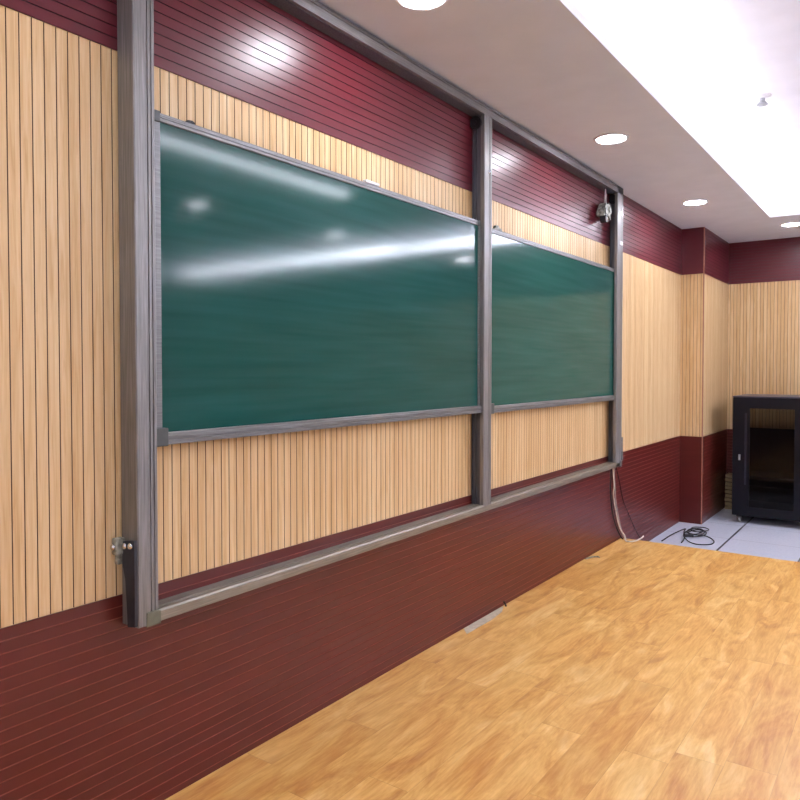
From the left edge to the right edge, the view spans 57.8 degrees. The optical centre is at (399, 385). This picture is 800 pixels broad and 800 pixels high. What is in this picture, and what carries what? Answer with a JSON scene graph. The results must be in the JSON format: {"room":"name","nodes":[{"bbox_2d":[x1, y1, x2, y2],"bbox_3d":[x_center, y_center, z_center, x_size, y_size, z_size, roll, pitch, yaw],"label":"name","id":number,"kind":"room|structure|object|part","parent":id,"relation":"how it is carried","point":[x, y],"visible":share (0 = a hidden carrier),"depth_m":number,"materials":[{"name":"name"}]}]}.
{"room":"lecture hall","nodes":[
{"label":"lecture hall","id":0,"kind":"room"},
{"bbox_2d":[0,0,681,799],"bbox_3d":[0.262,-0.215,4.462,0.165,4.095,13.580,1,2,35],"label":"wall","id":1,"kind":"structure","parent":0,"point":[94,706],"depth_m":3.00,"materials":[{"name":"brown wood"}]},
{"bbox_2d":[110,537,137,627],"bbox_3d":[-0.969,0.691,2.535,0.100,0.313,0.050,1,2,35],"label":"strap","id":2,"kind":"object","parent":1,"relation":"attached to","point":[125,551],"visible":1,"depth_m":2.53,"materials":[{"name":"metal"}]},
{"bbox_2d":[154,109,481,446],"bbox_3d":[-0.196,-0.408,3.569,0.044,1.207,2.392,1,2,35],"label":"chalkboard","id":3,"kind":"object","parent":1,"relation":"attached to","point":[293,295],"visible":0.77,"depth_m":3.21,"materials":[{"name":"metal"}]},
{"bbox_3d":[-0.201,-0.991,3.561,0.027,0.032,2.384,1,2,35],"label":"rail","id":4,"kind":"part","parent":3,"relation":"part of","materials":[{"name":"metal"}]},
{"bbox_3d":[-0.192,0.169,3.590,0.040,0.045,2.370,1,2,35],"label":"chalk rail","id":5,"kind":"part","parent":3,"relation":"part of","materials":[{"name":"metal"}]},
{"bbox_2d":[363,179,378,185],"bbox_3d":[-0.144,-1.017,3.633,0.023,0.014,0.110,1,2,35],"label":"chalk","id":6,"kind":"object","parent":3,"relation":"on","point":[365,180],"visible":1,"depth_m":3.62,"materials":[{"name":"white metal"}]},
{"bbox_2d":[117,0,622,627],"bbox_3d":[0.529,-0.475,4.603,0.109,2.556,5.098,1,2,35],"label":"frame","id":7,"kind":"object","parent":1,"relation":"attached to","point":[135,18],"visible":0.98,"depth_m":2.73,"materials":[{"name":"grey metal"}]},
{"bbox_3d":[-0.926,-0.427,2.562,0.093,2.546,0.085,1,2,35],"label":"post","id":8,"kind":"part","parent":7,"relation":"part of","materials":[{"name":"grey metal"}]},
{"bbox_3d":[0.551,0.767,4.665,0.093,0.057,5.011,1,2,35],"label":"rail","id":9,"kind":"part","parent":7,"relation":"part of","materials":[{"name":"grey metal"}]},
{"bbox_3d":[0.525,-1.720,4.569,0.093,0.066,5.081,1,2,35],"label":"rail","id":10,"kind":"part","parent":7,"relation":"part of","materials":[{"name":"grey metal"}]},
{"bbox_3d":[0.516,-0.468,4.587,0.093,2.450,0.100,1,2,35],"label":"post","id":11,"kind":"part","parent":7,"relation":"part of","materials":[{"name":"grey metal"}]},
{"bbox_3d":[1.958,-0.535,6.611,0.093,2.526,0.150,1,2,35],"label":"post","id":12,"kind":"part","parent":7,"relation":"part of","materials":[{"name":"grey metal"}]},
{"bbox_2d":[491,228,614,413],"bbox_3d":[1.258,-0.443,5.610,0.044,1.197,2.402,1,2,35],"label":"chalkboard","id":13,"kind":"object","parent":1,"relation":"attached to","point":[552,336],"visible":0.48,"depth_m":5.38,"materials":[{"name":"metal"}]},
{"bbox_2d":[493,225,501,230],"bbox_3d":[0.632,-1.031,4.726,0.020,0.028,0.110,1,2,35],"label":"clip","id":14,"kind":"object","parent":13,"relation":"attached to","point":[496,227],"visible":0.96,"depth_m":4.71,"materials":[{"name":"silver metal"}]},
{"bbox_3d":[1.253,-1.022,5.602,0.027,0.032,2.394,1,2,35],"label":"rail","id":15,"kind":"part","parent":13,"relation":"part of","materials":[{"name":"metal"}]},
{"bbox_3d":[1.261,0.129,5.630,0.040,0.045,2.380,1,2,35],"label":"chalk rail","id":16,"kind":"part","parent":13,"relation":"part of","materials":[{"name":"metal"}]},
{"bbox_2d":[596,189,611,222],"bbox_3d":[1.798,-1.573,6.338,0.084,0.312,0.220,1,2,35],"label":"clamp","id":17,"kind":"object","parent":1,"relation":"hanging from","point":[604,210],"visible":1,"depth_m":6.28,"materials":[{"name":"metal"}]},
{"bbox_2d":[610,469,623,538],"bbox_3d":[2.026,1.099,6.788,0.032,0.729,0.292,1,2,40],"label":"cable","id":18,"kind":"object","parent":1,"relation":"hanging from","point":[611,469],"visible":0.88,"depth_m":6.70,"materials":[{"name":"plastic"}]},
{"bbox_2d":[614,468,626,538],"bbox_3d":[2.065,1.098,6.842,0.051,0.730,0.270,1,2,44],"label":"cable","id":19,"kind":"object","parent":1,"relation":"hanging from","point":[614,468],"visible":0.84,"depth_m":6.81,"materials":[{"name":"plastic"}]},
{"bbox_2d":[621,437,622,460],"bbox_3d":[2.023,0.583,6.717,0.082,0.220,0.043,1,2,35],"label":"junction box","id":20,"kind":"object","parent":1,"relation":"attached to","point":[622,437],"visible":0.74,"depth_m":6.69,"materials":[{"name":"grey metal"}]},
{"bbox_2d":[616,467,642,540],"bbox_3d":[2.293,1.169,7.181,0.026,0.990,1.014,1,2,35],"label":"cable","id":21,"kind":"object","parent":20,"relation":"hanging from","point":[616,467],"visible":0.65,"depth_m":7.02,"materials":[{"name":"black rubber"}]},
{"bbox_2d":[612,468,643,541],"bbox_3d":[2.143,1.099,6.838,0.417,0.732,0.126,-1,1,-21],"label":"cable","id":22,"kind":"object","parent":1,"relation":"hanging from","point":[613,468],"visible":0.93,"depth_m":6.79,"materials":[{"name":"plastic"}]},
{"bbox_2d":[315,0,799,242],"bbox_3d":[4.421,-1.870,1.337,10.200,0.365,13.380,1,2,35],"label":"ceiling","id":23,"kind":"structure","parent":0,"point":[681,78],"depth_m":4.56,"materials":[{"name":"paint"}]},
{"bbox_2d":[396,0,447,9],"bbox_3d":[0.098,-1.727,3.217,0.250,0.012,0.250,1,2,35],"label":"recessed light","id":24,"kind":"object","parent":23,"relation":"in","point":[410,4],"visible":1,"depth_m":3.28,"materials":[{"name":"white plastic"}]},
{"bbox_2d":[401,0,441,7],"bbox_3d":[0.098,-1.730,3.217,0.198,0.004,0.198,1,2,35],"label":"diffuser","id":25,"kind":"object","parent":24,"relation":"attached to","point":[405,3],"depth_m":3.28,"materials":[{"name":"white plastic"}]},
{"bbox_2d":[593,132,628,143],"bbox_3d":[1.518,-1.775,5.210,0.250,0.012,0.250,1,2,35],"label":"recessed light","id":26,"kind":"object","parent":23,"relation":"in","point":[607,138],"visible":1,"depth_m":5.20,"materials":[{"name":"white plastic"}]},
{"bbox_2d":[597,135,625,142],"bbox_3d":[1.518,-1.778,5.210,0.198,0.004,0.198,1,2,35],"label":"diffuser","id":27,"kind":"object","parent":26,"relation":"attached to","point":[600,138],"depth_m":5.20,"materials":[{"name":"white plastic"}]},
{"bbox_2d":[682,199,708,205],"bbox_3d":[2.935,-1.823,7.207,0.250,0.012,0.250,1,2,35],"label":"recessed light","id":28,"kind":"object","parent":23,"relation":"in","point":[693,202],"visible":1,"depth_m":7.21,"materials":[{"name":"white plastic"}]},
{"bbox_2d":[685,201,705,204],"bbox_3d":[2.935,-1.826,7.207,0.198,0.004,0.198,1,2,35],"label":"diffuser","id":29,"kind":"object","parent":28,"relation":"attached to","point":[686,202],"depth_m":7.21,"materials":[{"name":"white plastic"}]},
{"bbox_2d":[753,93,771,106],"bbox_3d":[2.634,-2.075,5.270,0.120,0.065,0.120,1,2,35],"label":"sprinkler","id":30,"kind":"object","parent":23,"relation":"attached to","point":[762,96],"visible":1,"depth_m":5.25,"materials":[{"name":"grey plastic"}]},
{"bbox_3d":[2.634,-2.099,5.269,0.120,0.018,0.120,1,2,35],"label":"plate","id":31,"kind":"part","parent":30,"relation":"part of","materials":[{"name":"white metal"}]},
{"bbox_2d":[780,222,799,226],"bbox_3d":[4.491,-1.850,8.306,0.250,0.012,0.250,1,2,35],"label":"recessed light","id":32,"kind":"object","parent":23,"relation":"in","point":[789,224],"visible":1,"depth_m":8.31,"materials":[{"name":"white"}]},
{"bbox_2d":[782,223,799,225],"bbox_3d":[4.491,-1.853,8.306,0.198,0.004,0.198,1,2,35],"label":"diffuser","id":33,"kind":"object","parent":32,"relation":"attached to","point":[784,224],"depth_m":8.31,"materials":[{"name":"white"}]},
{"bbox_2d":[679,227,728,523],"bbox_3d":[3.854,-0.128,9.149,0.263,3.495,1.384,1,2,35],"label":"wall pillar","id":34,"kind":"structure","parent":0,"point":[705,255],"depth_m":8.65,"materials":[{"name":"brown wood"}]},
{"bbox_2d":[649,508,799,561],"bbox_3d":[4.432,1.856,1.450,10.510,0.100,13.730,1,2,35],"label":"floor","id":35,"kind":"structure","parent":0,"point":[754,536],"depth_m":7.94,"materials":[{"name":"white tile"}]},
{"bbox_2d":[165,538,799,799],"bbox_3d":[0.363,1.681,2.183,2.694,0.213,9.890,1,2,35],"label":"platform","id":36,"kind":"object","parent":35,"relation":"on","point":[639,670],"depth_m":3.51,"materials":[{"name":"laminate"}]},
{"bbox_3d":[0.559,1.515,4.710,0.066,0.002,0.600,1,2,35],"label":"tape strip","id":37,"kind":"part","parent":36,"relation":"part of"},
{"bbox_2d":[661,527,714,544],"bbox_3d":[3.219,1.626,7.916,0.480,0.045,0.843,1,2,35],"label":"coiled cable","id":38,"kind":"object","parent":35,"relation":"on","point":[691,528],"visible":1,"depth_m":7.92,"materials":[{"name":"black rubber"}]},
{"bbox_2d":[732,394,799,521],"bbox_3d":[4.565,0.872,8.779,0.850,1.512,0.888,1,2,35],"label":"rack","id":39,"kind":"object","parent":35,"relation":"on","point":[765,461],"visible":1,"depth_m":8.67,"materials":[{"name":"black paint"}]},
{"bbox_3d":[4.092,0.748,8.589,0.020,0.850,0.008,1,2,35],"label":"door trim","id":40,"kind":"part","parent":39,"relation":"part of","materials":[{"name":"black metal"}]},
{"bbox_3d":[4.572,0.122,8.772,0.850,0.012,0.862,1,2,35],"label":"panel","id":41,"kind":"part","parent":39,"relation":"part of","materials":[{"name":"black metal"}]},
{"bbox_2d":[749,480,793,491],"bbox_3d":[4.635,1.229,8.886,0.762,0.034,0.538,1,2,35],"label":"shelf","id":42,"kind":"object","parent":39,"relation":"attached to","point":[784,486],"depth_m":8.85,"materials":[{"name":"black metal"}]},
{"bbox_2d":[749,470,793,481],"bbox_3d":[4.635,1.109,8.884,0.762,0.034,0.538,1,2,35],"label":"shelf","id":43,"kind":"object","parent":39,"relation":"attached to","point":[775,475],"depth_m":8.86,"materials":[{"name":"black metal"}]},
{"bbox_3d":[4.814,1.007,9.132,0.782,0.935,0.018,1,2,35],"label":"panel","id":44,"kind":"part","parent":39,"relation":"part of","materials":[{"name":"black glass"}]},
{"bbox_3d":[4.402,1.591,9.515,0.224,0.040,0.189,1,2,35],"label":"board","id":45,"kind":"object","parent":35,"relation":"on","visible":0},
{"bbox_3d":[4.403,1.539,9.510,0.223,0.040,0.193,1,2,35],"label":"board","id":46,"kind":"object","parent":45,"relation":"on","visible":0},
{"bbox_3d":[4.401,1.487,9.518,0.226,0.040,0.181,1,2,35],"label":"board","id":47,"kind":"object","parent":46,"relation":"on","visible":0},
{"bbox_3d":[4.404,1.435,9.506,0.222,0.040,0.195,1,2,35],"label":"board","id":48,"kind":"object","parent":47,"relation":"on","visible":0},
{"bbox_3d":[4.401,1.383,9.514,0.225,0.040,0.184,1,2,35],"label":"board","id":49,"kind":"object","parent":48,"relation":"on","visible":0},
{"bbox_3d":[4.402,1.331,9.509,0.224,0.040,0.188,1,2,35],"label":"board","id":50,"kind":"object","parent":49,"relation":"on","visible":0},
{"bbox_3d":[4.404,1.279,9.502,0.222,0.040,0.196,1,2,35],"label":"board","id":51,"kind":"object","parent":50,"relation":"on","visible":0},
{"bbox_3d":[4.401,1.227,9.509,0.225,0.040,0.185,1,2,35],"label":"board","id":52,"kind":"object","parent":51,"relation":"on","visible":0},
{"bbox_2d":[725,473,731,477],"bbox_3d":[4.404,1.175,9.499,0.222,0.040,0.196,1,2,35],"label":"board","id":53,"kind":"object","parent":52,"relation":"on","point":[729,475],"visible":0.44,"depth_m":9.47,"materials":[{"name":"brown wood"}]},
{"bbox_2d":[727,237,799,472],"bbox_3d":[8.462,-0.272,6.832,9.946,4.095,0.205,1,2,35],"label":"wall","id":54,"kind":"structure","parent":0,"point":[764,275],"depth_m":9.37,"materials":[{"name":"beige wood"}]}
]}

